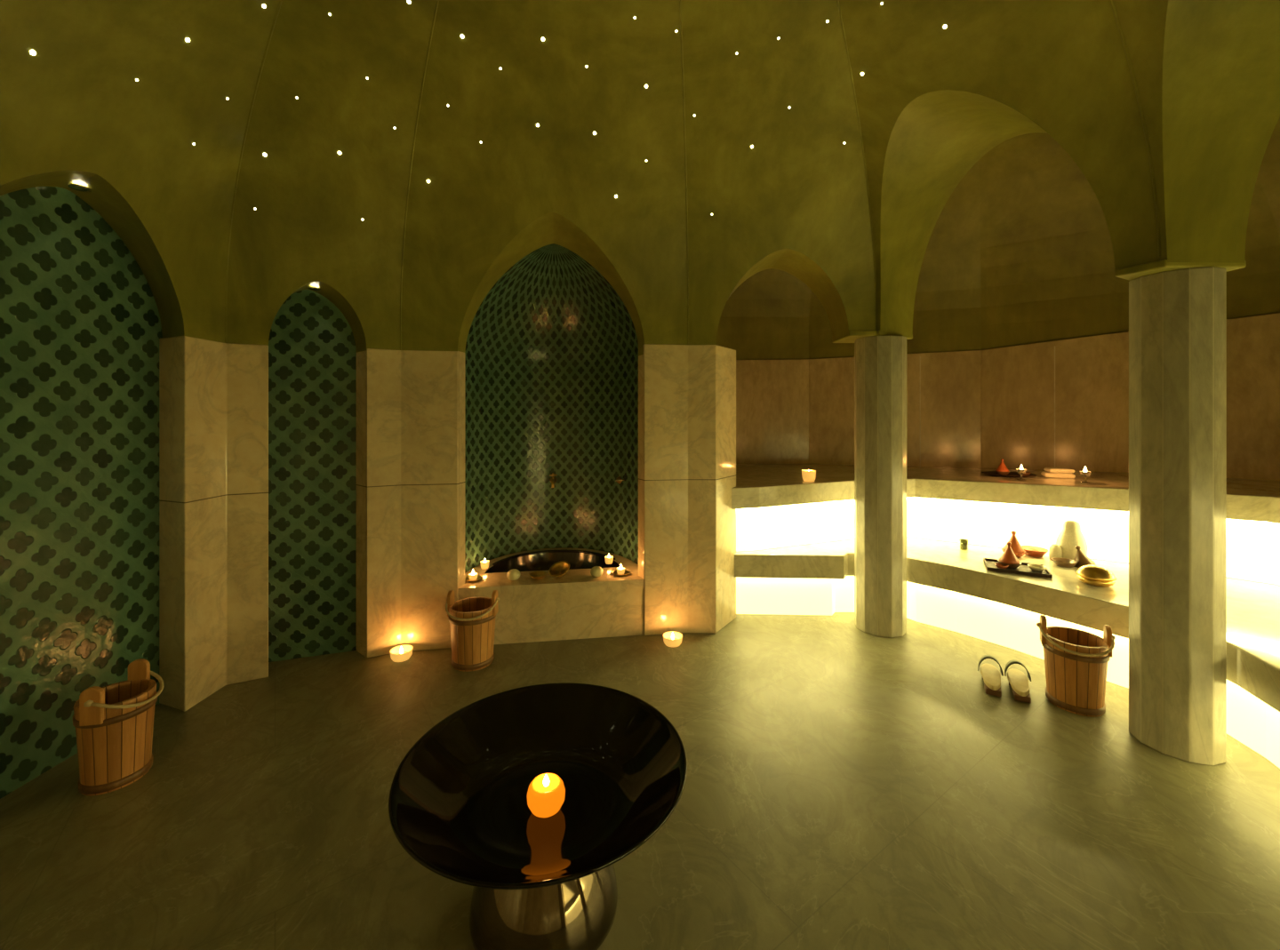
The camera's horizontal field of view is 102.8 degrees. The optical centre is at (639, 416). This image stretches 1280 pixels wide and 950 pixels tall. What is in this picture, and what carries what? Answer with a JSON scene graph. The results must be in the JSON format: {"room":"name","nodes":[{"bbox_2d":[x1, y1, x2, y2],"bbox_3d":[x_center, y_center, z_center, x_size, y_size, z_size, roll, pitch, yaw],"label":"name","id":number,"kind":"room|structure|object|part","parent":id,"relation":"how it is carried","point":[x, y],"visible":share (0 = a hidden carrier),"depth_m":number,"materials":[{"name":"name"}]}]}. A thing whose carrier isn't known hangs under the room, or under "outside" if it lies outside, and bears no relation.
{"room":"spa","nodes":[
{"label":"spa","id":0,"kind":"room"},
{"bbox_2d":[0,147,228,343],"bbox_3d":[-2.285,-0.625,2.046,0.050,0.650,1.602,0,0,0],"label":"wall","id":1,"kind":"structure","parent":0,"point":[195,260],"depth_m":2.60,"materials":[{"name":"green paint"}]},
{"bbox_2d":[67,184,91,191],"bbox_3d":[-2.400,-0.980,2.190,0.068,0.012,0.068,0,0,0],"label":"recessed light","id":2,"kind":"object","parent":1,"relation":"attached to","point":[77,187],"visible":1,"depth_m":2.18,"materials":[{"name":"metal"}]},
{"bbox_2d":[0,170,184,337],"bbox_3d":[-2.376,-0.703,2.159,0.258,0.595,1.039,0,0,0],"label":"trim","id":3,"kind":"structure","parent":1,"relation":"attached to","point":[104,198],"depth_m":2.38,"materials":[{"name":"green paint"}]},
{"bbox_2d":[225,243,401,350],"bbox_3d":[-1.900,-0.625,3.028,0.890,0.650,0.055,0,0,-27],"label":"wall","id":4,"kind":"structure","parent":0,"point":[260,279],"depth_m":2.98,"materials":[{"name":"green paint"}]},
{"bbox_2d":[159,336,268,711],"bbox_3d":[-2.373,0.547,2.852,0.357,1.905,0.464,0,0,26],"label":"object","id":5,"kind":"structure","parent":4,"relation":"attached to","point":[213,396],"depth_m":2.73,"materials":[{"name":"stone"}]},
{"bbox_2d":[224,0,282,342],"bbox_3d":[-1.329,-1.373,2.064,2.515,1.925,0.010,0,0,39],"label":"trim","id":6,"kind":"structure","parent":4,"relation":"attached to","point":[281,1],"depth_m":2.65,"materials":[{"name":"green paint"}]},
{"bbox_2d":[307,286,320,290],"bbox_3d":[-1.980,-0.776,3.110,0.068,0.012,0.068,0,0,0],"label":"recessed light","id":7,"kind":"object","parent":4,"relation":"attached to","point":[312,288],"visible":1,"depth_m":3.10,"materials":[{"name":"metal"}]},
{"bbox_2d":[293,280,366,352],"bbox_3d":[-1.996,-0.603,3.095,0.614,0.395,0.206,0,0,-19],"label":"trim","id":8,"kind":"structure","parent":4,"relation":"attached to","point":[328,292],"depth_m":3.18,"materials":[{"name":"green paint"}]},
{"bbox_2d":[356,351,366,657],"bbox_3d":[-1.996,0.545,3.095,0.614,1.910,0.206,0,0,-19],"label":"trim","id":9,"kind":"structure","parent":4,"relation":"attached to","point":[361,356],"depth_m":3.21,"materials":[{"name":"stone"}]},
{"bbox_2d":[268,289,356,662],"bbox_3d":[-2.067,0.357,3.179,0.536,2.285,0.001,0,0,-19],"label":"tile panel","id":10,"kind":"object","parent":9,"relation":"attached to","point":[312,349],"visible":0.94,"depth_m":3.19,"materials":[{"name":"green tile"}]},
{"bbox_2d":[366,348,459,657],"bbox_3d":[-1.462,0.541,3.389,0.562,1.918,0.318,0,0,-15],"label":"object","id":11,"kind":"structure","parent":4,"relation":"attached to","point":[412,396],"depth_m":3.26,"materials":[{"name":"stone"}]},
{"bbox_2d":[401,264,687,351],"bbox_3d":[-0.592,-0.625,3.370,1.876,0.650,0.050,0,0,-9],"label":"wall","id":12,"kind":"structure","parent":0,"point":[436,300],"depth_m":3.29,"materials":[{"name":"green paint"}]},
{"bbox_2d":[400,0,439,350],"bbox_3d":[-0.877,-1.377,2.299,0.010,1.915,2.316,0,0,-34],"label":"trim","id":13,"kind":"structure","parent":12,"relation":"attached to","point":[437,1],"depth_m":2.95,"materials":[{"name":"green paint"}]},
{"bbox_2d":[457,351,644,635],"bbox_3d":[-0.581,0.540,3.443,1.223,1.920,0.090,0,0,-9],"label":"trim","id":14,"kind":"structure","parent":12,"relation":"attached to","point":[461,354],"depth_m":3.39,"materials":[{"name":"stone"}]},
{"bbox_2d":[457,212,644,355],"bbox_3d":[-0.567,-0.850,3.347,1.223,0.860,0.283,0,0,-9],"label":"trim","id":15,"kind":"structure","parent":12,"relation":"attached to","point":[551,228],"depth_m":3.38,"materials":[{"name":"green paint"}]},
{"bbox_2d":[643,344,735,635],"bbox_3d":[0.357,0.505,3.717,0.717,1.990,0.466,0,0,0],"label":"pillar","id":16,"kind":"structure","parent":12,"relation":"attached to","point":[690,390],"depth_m":3.52,"materials":[{"name":"stone"}]},
{"bbox_2d":[464,243,638,573],"bbox_3d":[-0.651,0.069,3.902,1.301,2.491,0.840,0,0,-9],"label":"wall niche","id":17,"kind":"object","parent":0,"point":[551,355],"visible":0.86,"depth_m":4.11,"materials":[{"name":"teal tile"}]},
{"bbox_2d":[549,472,556,487],"bbox_3d":[-0.723,0.532,4.247,0.060,0.119,0.136,0,0,-9],"label":"tap","id":18,"kind":"object","parent":17,"relation":"attached to","point":[553,479],"visible":1,"depth_m":4.26,"materials":[{"name":"gold metal"}]},
{"bbox_3d":[-0.720,0.558,4.228,0.024,0.068,0.097,0,0,-9],"label":"spout","id":19,"kind":"part","parent":18,"relation":"part of","materials":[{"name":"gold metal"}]},
{"bbox_2d":[615,476,624,483],"bbox_3d":[-0.140,0.510,4.048,0.122,0.060,0.063,0,0,-9],"label":"tap","id":20,"kind":"object","parent":17,"relation":"attached to","point":[619,479],"visible":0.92,"depth_m":4.02,"materials":[{"name":"gold metal"}]},
{"bbox_2d":[0,0,1167,276],"bbox_3d":[-0.005,-1.650,1.287,4.517,1.400,4.394,0,0,0],"label":"ceiling","id":21,"kind":"structure","parent":0,"point":[77,103],"depth_m":2.64,"materials":[{"name":"green paint"}]},
{"bbox_2d":[29,49,35,55],"bbox_3d":[-2.130,-1.275,1.793,0.011,0.015,0.017,0,0,7],"label":"recessed light","id":22,"kind":"object","parent":21,"relation":"in","point":[32,52],"visible":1,"depth_m":1.79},
{"bbox_2d":[0,612,1279,949],"bbox_3d":[1.200,1.530,1.700,9.600,0.060,9.400,0,0,0],"label":"floor","id":23,"kind":"structure","parent":0,"point":[846,788],"depth_m":1.91,"materials":[{"name":"stone"}]},
{"bbox_2d":[72,658,163,795],"bbox_3d":[-2.156,1.282,2.124,0.267,0.435,0.267,0,0,29],"label":"wooden bucket","id":24,"kind":"object","parent":23,"relation":"on","point":[114,724],"visible":1,"depth_m":2.05,"materials":[{"name":"brown wood"}]},
{"bbox_3d":[-2.102,1.151,2.132,0.142,0.074,0.276,0,0,-10],"label":"rope handle","id":25,"kind":"part","parent":24,"relation":"part of","materials":[{"name":"beige fabric"}]},
{"bbox_2d":[389,644,413,662],"bbox_3d":[-1.475,1.460,3.160,0.132,0.079,0.132,0,0,0],"label":"votive candle","id":26,"kind":"object","parent":23,"relation":"on","point":[400,653],"visible":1,"depth_m":3.15,"materials":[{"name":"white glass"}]},
{"bbox_2d":[444,590,499,671],"bbox_3d":[-1.015,1.282,3.101,0.304,0.435,0.301,0,0,31],"label":"wooden bucket","id":27,"kind":"object","parent":23,"relation":"on","point":[472,620],"visible":1,"depth_m":3.02,"materials":[{"name":"brown wood"}]},
{"bbox_3d":[-1.016,1.151,3.037,0.312,0.074,0.159,0,0,-1],"label":"rope handle","id":28,"kind":"part","parent":27,"relation":"part of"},
{"bbox_2d":[388,682,687,949],"bbox_3d":[-0.290,1.272,1.567,0.865,0.457,0.865,0,0,21],"label":"pedestal bowl","id":29,"kind":"object","parent":23,"relation":"on","point":[458,806],"visible":0.88,"depth_m":1.53,"materials":[{"name":"black metal"}]},
{"bbox_2d":[527,773,565,817],"bbox_3d":[-0.286,1.145,1.557,0.115,0.109,0.115,0,0,0],"label":"candle","id":30,"kind":"object","parent":29,"relation":"in","point":[546,793],"visible":1,"depth_m":1.52,"materials":[{"name":"orange wax"}]},
{"bbox_2d":[458,547,643,644],"bbox_3d":[-0.644,1.300,3.857,1.297,0.400,0.927,0,0,-9],"label":"ledge","id":31,"kind":"object","parent":23,"relation":"on","point":[576,604],"visible":0.87,"depth_m":3.45,"materials":[{"name":"stone"}]},
{"bbox_2d":[464,569,482,581],"bbox_3d":[-1.135,1.078,3.475,0.126,0.074,0.126,0,0,0],"label":"votive candle","id":32,"kind":"object","parent":31,"relation":"on","point":[472,577],"visible":0.98,"depth_m":3.46,"materials":[{"name":"white wax"}]},
{"bbox_3d":[-1.135,1.109,3.475,0.126,0.013,0.126,0,0,0],"label":"dish","id":33,"kind":"part","parent":32,"relation":"part of","materials":[{"name":"gold metal"}]},
{"bbox_2d":[480,558,489,568],"bbox_3d":[-1.135,1.077,3.740,0.064,0.076,0.064,0,0,0],"label":"votive candle","id":34,"kind":"object","parent":31,"relation":"on","point":[484,564],"visible":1,"depth_m":3.72,"materials":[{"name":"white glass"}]},
{"bbox_2d":[506,568,520,580],"bbox_3d":[-0.858,1.079,3.470,0.092,0.072,0.092,0,0,0],"label":"soap","id":35,"kind":"object","parent":31,"relation":"on","point":[513,574],"visible":1,"depth_m":3.44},
{"bbox_2d":[528,570,548,579],"bbox_3d":[-0.695,1.098,3.500,0.130,0.035,0.130,0,0,0],"label":"brass bowl","id":36,"kind":"object","parent":31,"relation":"on","point":[539,574],"visible":1,"depth_m":3.52,"materials":[{"name":"gold metal"}]},
{"bbox_3d":[-0.579,1.337,3.429,1.215,0.325,0.038,0,0,-9],"label":"panel","id":37,"kind":"part","parent":31,"relation":"part of","materials":[{"name":"stone"}]},
{"bbox_2d":[485,549,620,573],"bbox_3d":[-0.622,1.208,3.919,0.973,0.215,0.594,0,0,0],"label":"basin","id":38,"kind":"object","parent":31,"relation":"in","point":[580,561],"depth_m":4.12,"materials":[{"name":"black stone"}]},
{"bbox_2d":[548,560,569,577],"bbox_3d":[-0.555,1.057,3.514,0.152,0.088,0.135,0,0,32],"label":"brass bowl","id":39,"kind":"object","parent":31,"relation":"on","point":[559,569],"visible":1,"depth_m":3.54,"materials":[{"name":"gold metal"}]},
{"bbox_2d":[590,566,603,577],"bbox_3d":[-0.299,1.079,3.540,0.092,0.072,0.092,0,0,0],"label":"soap","id":40,"kind":"object","parent":31,"relation":"on","point":[596,572],"visible":1,"depth_m":3.51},
{"bbox_2d":[604,554,613,564],"bbox_3d":[-0.235,1.077,3.865,0.064,0.076,0.064,0,0,0],"label":"votive candle","id":41,"kind":"object","parent":31,"relation":"on","point":[608,558],"visible":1,"depth_m":3.84,"materials":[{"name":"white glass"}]},
{"bbox_2d":[611,563,629,575],"bbox_3d":[-0.135,1.078,3.600,0.126,0.074,0.126,0,0,0],"label":"votive candle","id":42,"kind":"object","parent":31,"relation":"on","point":[620,571],"visible":1,"depth_m":3.59,"materials":[{"name":"white wax"}]},
{"bbox_3d":[-0.135,1.109,3.600,0.126,0.013,0.126,0,0,0],"label":"dish","id":43,"kind":"part","parent":42,"relation":"part of","materials":[{"name":"gold metal"}]},
{"bbox_2d":[616,567,624,574],"bbox_3d":[-0.135,1.091,3.600,0.060,0.035,0.060,0,0,0],"label":"glass cup","id":44,"kind":"object","parent":42,"relation":"on","point":[620,570],"depth_m":3.58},
{"bbox_2d":[663,631,682,647],"bbox_3d":[0.215,1.460,3.360,0.132,0.079,0.132,0,0,0],"label":"votive candle","id":45,"kind":"object","parent":23,"relation":"on","point":[671,638],"visible":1,"depth_m":3.35,"materials":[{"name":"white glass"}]},
{"bbox_2d":[832,330,912,638],"bbox_3d":[1.678,0.460,3.644,0.505,2.080,0.386,0,0,0],"label":"marble column","id":46,"kind":"structure","parent":23,"relation":"on","point":[880,358],"depth_m":3.47,"materials":[{"name":"beige stone"}]},
{"bbox_2d":[977,655,1003,696],"bbox_3d":[1.965,1.436,2.860,0.120,0.127,0.286,0,0,30],"label":"clog","id":47,"kind":"object","parent":23,"relation":"on","point":[991,676],"visible":1,"depth_m":2.84,"materials":[{"name":"brown wood"}]},
{"bbox_2d":[734,536,1279,768],"bbox_3d":[2.646,1.260,1.395,3.206,0.480,6.062,0,0,-13],"label":"bench","id":48,"kind":"object","parent":23,"relation":"on","point":[949,588],"visible":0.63,"depth_m":3.29,"materials":[{"name":"white stone"}]},
{"bbox_2d":[959,538,968,550],"bbox_3d":[2.471,0.983,3.900,0.062,0.075,0.062,0,0,0],"label":"drinking glass","id":49,"kind":"object","parent":48,"relation":"on","point":[964,543],"visible":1,"depth_m":3.88,"materials":[{"name":"green glass"}]},
{"bbox_2d":[731,464,1279,585],"bbox_3d":[3.221,0.745,2.216,4.118,0.550,8.535,0,0,-20],"label":"shelf","id":50,"kind":"object","parent":48,"relation":"on","point":[773,504],"visible":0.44,"depth_m":3.89,"materials":[{"name":"white stone"}]},
{"bbox_2d":[801,469,815,481],"bbox_3d":[1.355,0.475,4.100,0.110,0.094,0.110,0,0,0],"label":"votive candle","id":51,"kind":"object","parent":50,"relation":"on","point":[808,476],"visible":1,"depth_m":4.06,"materials":[{"name":"white wax"}]},
{"bbox_3d":[3.221,0.577,2.216,4.118,0.215,8.535,0,0,-20],"label":"seat","id":52,"kind":"part","parent":50,"relation":"part of","materials":[{"name":"stone"}]},
{"bbox_2d":[981,471,1036,477],"bbox_3d":[3.120,0.497,4.330,0.384,0.017,0.384,0,0,-17],"label":"wooden tray","id":53,"kind":"object","parent":50,"relation":"on","point":[993,473],"visible":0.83,"depth_m":4.32,"materials":[{"name":"paint"}]},
{"bbox_2d":[994,458,1009,475],"bbox_3d":[3.070,0.431,4.330,0.109,0.135,0.109,0,0,0],"label":"tagine","id":54,"kind":"object","parent":53,"relation":"on","point":[1002,469],"visible":1,"depth_m":4.31,"materials":[{"name":"orange ceramic"}]},
{"bbox_3d":[3.070,0.417,4.330,0.095,0.106,0.095,0,0,0],"label":"cone lid","id":55,"kind":"part","parent":54,"relation":"part of","materials":[{"name":"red ceramic"}]},
{"bbox_3d":[3.070,0.484,4.330,0.109,0.031,0.109,0,0,0],"label":"dish","id":56,"kind":"part","parent":54,"relation":"part of","materials":[{"name":"brown ceramic"}]},
{"bbox_2d":[1016,464,1026,480],"bbox_3d":[3.000,0.442,4.020,0.068,0.124,0.068,0,0,0],"label":"candle","id":57,"kind":"object","parent":50,"relation":"on","point":[1020,470],"visible":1,"depth_m":4.00,"materials":[{"name":"white wax"}]},
{"bbox_2d":[1040,471,1075,478],"bbox_3d":[3.410,0.481,4.170,0.200,0.040,0.140,0,0,29],"label":"folded towel","id":58,"kind":"object","parent":50,"relation":"on","point":[1045,474],"visible":0.94,"depth_m":4.12,"materials":[{"name":"fabric"}]},
{"bbox_2d":[1043,467,1075,473],"bbox_3d":[3.420,0.444,4.170,0.170,0.035,0.130,0,0,20],"label":"folded towel","id":59,"kind":"object","parent":58,"relation":"on","point":[1048,469],"visible":1,"depth_m":4.12,"materials":[{"name":"fabric"}]},
{"bbox_2d":[1079,466,1091,483],"bbox_3d":[3.310,0.436,3.800,0.068,0.124,0.068,0,0,0],"label":"candle","id":60,"kind":"object","parent":50,"relation":"on","point":[1085,474],"visible":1,"depth_m":3.79,"materials":[{"name":"white wax"}]},
{"bbox_2d":[1001,530,1025,557],"bbox_3d":[2.720,0.929,3.720,0.147,0.183,0.147,0,0,0],"label":"tagine","id":61,"kind":"object","parent":48,"relation":"on","point":[1017,548],"visible":0.72,"depth_m":3.69,"materials":[{"name":"orange ceramic"}]},
{"bbox_3d":[2.720,0.999,3.720,0.147,0.041,0.147,0,0,0],"label":"dish","id":62,"kind":"part","parent":61,"relation":"part of","materials":[{"name":"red ceramic"}]},
{"bbox_2d":[983,558,1052,578],"bbox_3d":[2.500,1.009,3.400,0.338,0.022,0.256,0,0,29],"label":"serving tray","id":63,"kind":"object","parent":48,"relation":"on","point":[1023,569],"visible":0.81,"depth_m":3.34,"materials":[{"name":"paint"}]},
{"bbox_2d":[994,562,1008,568],"bbox_3d":[2.395,0.998,3.385,0.078,0.027,0.078,0,0,0],"label":"bowl","id":64,"kind":"object","parent":63,"relation":"on","point":[999,565],"visible":0.92,"depth_m":3.37,"materials":[{"name":"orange ceramic"}]},
{"bbox_2d":[997,542,1021,568],"bbox_3d":[2.470,0.928,3.420,0.134,0.167,0.134,0,0,0],"label":"tagine","id":65,"kind":"object","parent":63,"relation":"on","point":[1008,557],"visible":0.98,"depth_m":3.39,"materials":[{"name":"orange ceramic"}]},
{"bbox_3d":[2.470,0.993,3.420,0.134,0.038,0.134,0,0,0],"label":"dish","id":66,"kind":"part","parent":65,"relation":"part of","materials":[{"name":"brown ceramic"}]},
{"bbox_2d":[1027,563,1046,572],"bbox_3d":[2.585,0.994,3.330,0.099,0.034,0.099,0,0,0],"label":"bowl","id":67,"kind":"object","parent":63,"relation":"on","point":[1037,568],"visible":1,"depth_m":3.32,"materials":[{"name":"beige ceramic"}]},
{"bbox_2d":[1021,545,1048,557],"bbox_3d":[2.878,0.995,3.735,0.170,0.050,0.169,0,0,0],"label":"dish","id":68,"kind":"object","parent":48,"relation":"on","point":[1030,551],"visible":0.89,"depth_m":3.71,"materials":[{"name":"orange ceramic"}]},
{"bbox_2d":[1048,520,1087,560],"bbox_3d":[3.019,0.878,3.609,0.226,0.284,0.144,0,0,23],"label":"rolled towel","id":69,"kind":"object","parent":48,"relation":"on","point":[1070,536],"visible":0.73,"depth_m":3.57,"materials":[{"name":"white fabric"}]},
{"bbox_2d":[1051,545,1095,567],"bbox_3d":[2.936,0.952,3.469,0.243,0.150,0.152,0,0,0],"label":"tagine","id":70,"kind":"object","parent":48,"relation":"on","point":[1081,559],"visible":0.98,"depth_m":3.44,"materials":[{"name":"brown ceramic"}]},
{"bbox_3d":[2.885,1.000,3.475,0.141,0.040,0.141,0,0,0],"label":"dish","id":71,"kind":"part","parent":70,"relation":"part of","materials":[{"name":"brown ceramic"}]},
{"bbox_3d":[2.978,0.943,3.455,0.123,0.138,0.123,-18,0,0],"label":"cone lid","id":72,"kind":"part","parent":70,"relation":"part of","materials":[{"name":"brown ceramic"}]},
{"bbox_2d":[1075,564,1117,587],"bbox_3d":[2.765,0.964,3.100,0.188,0.112,0.188,0,0,0],"label":"bowl","id":73,"kind":"object","parent":48,"relation":"on","point":[1091,574],"visible":1,"depth_m":3.05,"materials":[{"name":"gold metal"}]},
{"bbox_2d":[1004,659,1031,703],"bbox_3d":[2.075,1.436,2.800,0.120,0.127,0.286,0,0,30],"label":"clog","id":74,"kind":"object","parent":23,"relation":"on","point":[1018,680],"visible":1,"depth_m":2.78,"materials":[{"name":"brown wood"}]},
{"bbox_2d":[1036,615,1115,717],"bbox_3d":[2.258,1.282,2.653,0.316,0.435,0.289,0,0,32],"label":"wooden bucket","id":75,"kind":"object","parent":23,"relation":"on","point":[1076,660],"visible":1,"depth_m":2.58,"materials":[{"name":"brown wood"}]},
{"bbox_3d":[2.223,1.151,2.596,0.303,0.074,0.155,0,0,32],"label":"rope handle","id":76,"kind":"part","parent":75,"relation":"part of","materials":[{"name":"beige fabric"}]},
{"bbox_2d":[1115,259,1246,765],"bbox_3d":[2.402,0.412,2.353,0.426,2.175,0.331,0,0,0],"label":"marble column","id":77,"kind":"structure","parent":23,"relation":"on","point":[1178,310],"depth_m":2.23,"materials":[{"name":"beige stone"}]},
{"bbox_3d":[-2.406,0.545,2.159,0.197,1.910,1.039,0,0,0],"label":"trim","id":78,"kind":"structure","parent":23,"relation":"on","visible":0},
{"bbox_2d":[0,186,162,799],"bbox_3d":[-2.503,0.255,2.229,0.001,2.490,0.899,0,0,0],"label":"tile panel","id":79,"kind":"object","parent":78,"relation":"attached to","point":[81,332],"visible":0.99,"depth_m":2.24,"materials":[{"name":"green tile"}]},
{"bbox_2d":[716,268,811,359],"bbox_3d":[1.009,-0.575,4.275,1.778,4.150,2.650,0,0,0],"label":"wall","id":80,"kind":"structure","parent":0,"point":[766,317],"depth_m":5.59,"materials":[{"name":"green paint"}]},
{"bbox_2d":[679,0,688,344],"bbox_3d":[0.191,-1.413,2.461,0.010,1.845,2.177,0,0,7],"label":"trim","id":81,"kind":"structure","parent":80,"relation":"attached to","point":[680,10],"depth_m":3.11,"materials":[{"name":"green paint"}]},
{"bbox_2d":[736,359,808,463],"bbox_3d":[1.425,0.440,5.588,0.849,2.120,0.025,0,0,0],"label":"wall panel","id":82,"kind":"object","parent":80,"relation":"attached to","point":[772,396],"depth_m":5.58,"materials":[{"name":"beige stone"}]},
{"bbox_2d":[836,0,877,329],"bbox_3d":[0.927,-1.462,2.429,0.010,1.745,2.516,0,0,33],"label":"trim","id":83,"kind":"structure","parent":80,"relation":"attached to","point":[837,1],"depth_m":3.02,"materials":[{"name":"green paint"}]},
{"bbox_2d":[688,248,876,344],"bbox_3d":[0.921,-1.575,3.624,1.769,2.550,0.451,0,0,2],"label":"wall","id":84,"kind":"structure","parent":0,"point":[848,301],"depth_m":3.51,"materials":[{"name":"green paint"}]},
{"bbox_2d":[808,160,980,359],"bbox_3d":[2.625,-0.575,4.305,1.550,4.150,2.590,0,0,0],"label":"wall","id":85,"kind":"structure","parent":0,"point":[947,316],"depth_m":5.12,"materials":[{"name":"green paint"}]},
{"bbox_2d":[920,356,920,466],"bbox_3d":[2.619,-0.030,5.330,0.548,1.160,0.012,0,0,18],"label":"trim","id":86,"kind":"structure","parent":85,"relation":"attached to","point":[920,356],"depth_m":5.24,"materials":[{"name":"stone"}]},
{"bbox_2d":[875,89,1159,335],"bbox_3d":[1.831,-1.706,2.856,0.866,2.287,1.691,0,0,-28],"label":"arch","id":87,"kind":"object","parent":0,"point":[939,136],"depth_m":3.07,"materials":[{"name":"green paint"}]},
{"bbox_2d":[979,116,1279,350],"bbox_3d":[3.538,-0.575,4.003,3.125,4.150,2.195,0,0,0],"label":"wall","id":88,"kind":"structure","parent":0,"point":[1048,273],"depth_m":4.53,"materials":[{"name":"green paint"}]},
{"bbox_2d":[808,350,981,467],"bbox_3d":[2.621,0.422,5.338,1.627,2.156,0.025,0,0,18],"label":"wall panel","id":89,"kind":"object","parent":88,"relation":"attached to","point":[950,381],"depth_m":5.23,"materials":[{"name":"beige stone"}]},
{"bbox_2d":[1054,346,1055,467],"bbox_3d":[3.848,-0.048,4.743,0.008,1.196,0.012,0,0,36],"label":"trim","id":90,"kind":"structure","parent":88,"relation":"attached to","point":[1054,347],"depth_m":4.74,"materials":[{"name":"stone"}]},
{"bbox_2d":[981,331,1128,472],"bbox_3d":[3.853,0.380,4.750,1.143,2.240,0.025,0,0,36],"label":"wall panel","id":91,"kind":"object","parent":88,"relation":"attached to","point":[1092,372],"depth_m":4.72,"materials":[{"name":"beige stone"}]},
{"bbox_2d":[1226,312,1279,480],"bbox_3d":[4.550,0.365,4.102,0.025,2.270,0.783,0,0,-38],"label":"wall panel","id":92,"kind":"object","parent":88,"relation":"attached to","point":[1252,342],"depth_m":3.90,"materials":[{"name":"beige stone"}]},
{"bbox_2d":[1156,0,1279,263],"bbox_3d":[2.195,-1.575,1.433,0.889,2.550,1.767,0,0,0],"label":"arch","id":93,"kind":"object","parent":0,"point":[1220,97],"depth_m":2.08,"materials":[{"name":"green paint"}]},
{"bbox_2d":[1109,0,1160,257],"bbox_3d":[1.304,-1.512,1.705,2.189,1.645,0.010,0,0,-28],"label":"trim","id":94,"kind":"structure","parent":93,"relation":"attached to","point":[1112,4],"depth_m":2.14,"materials":[{"name":"green paint"}]}
]}

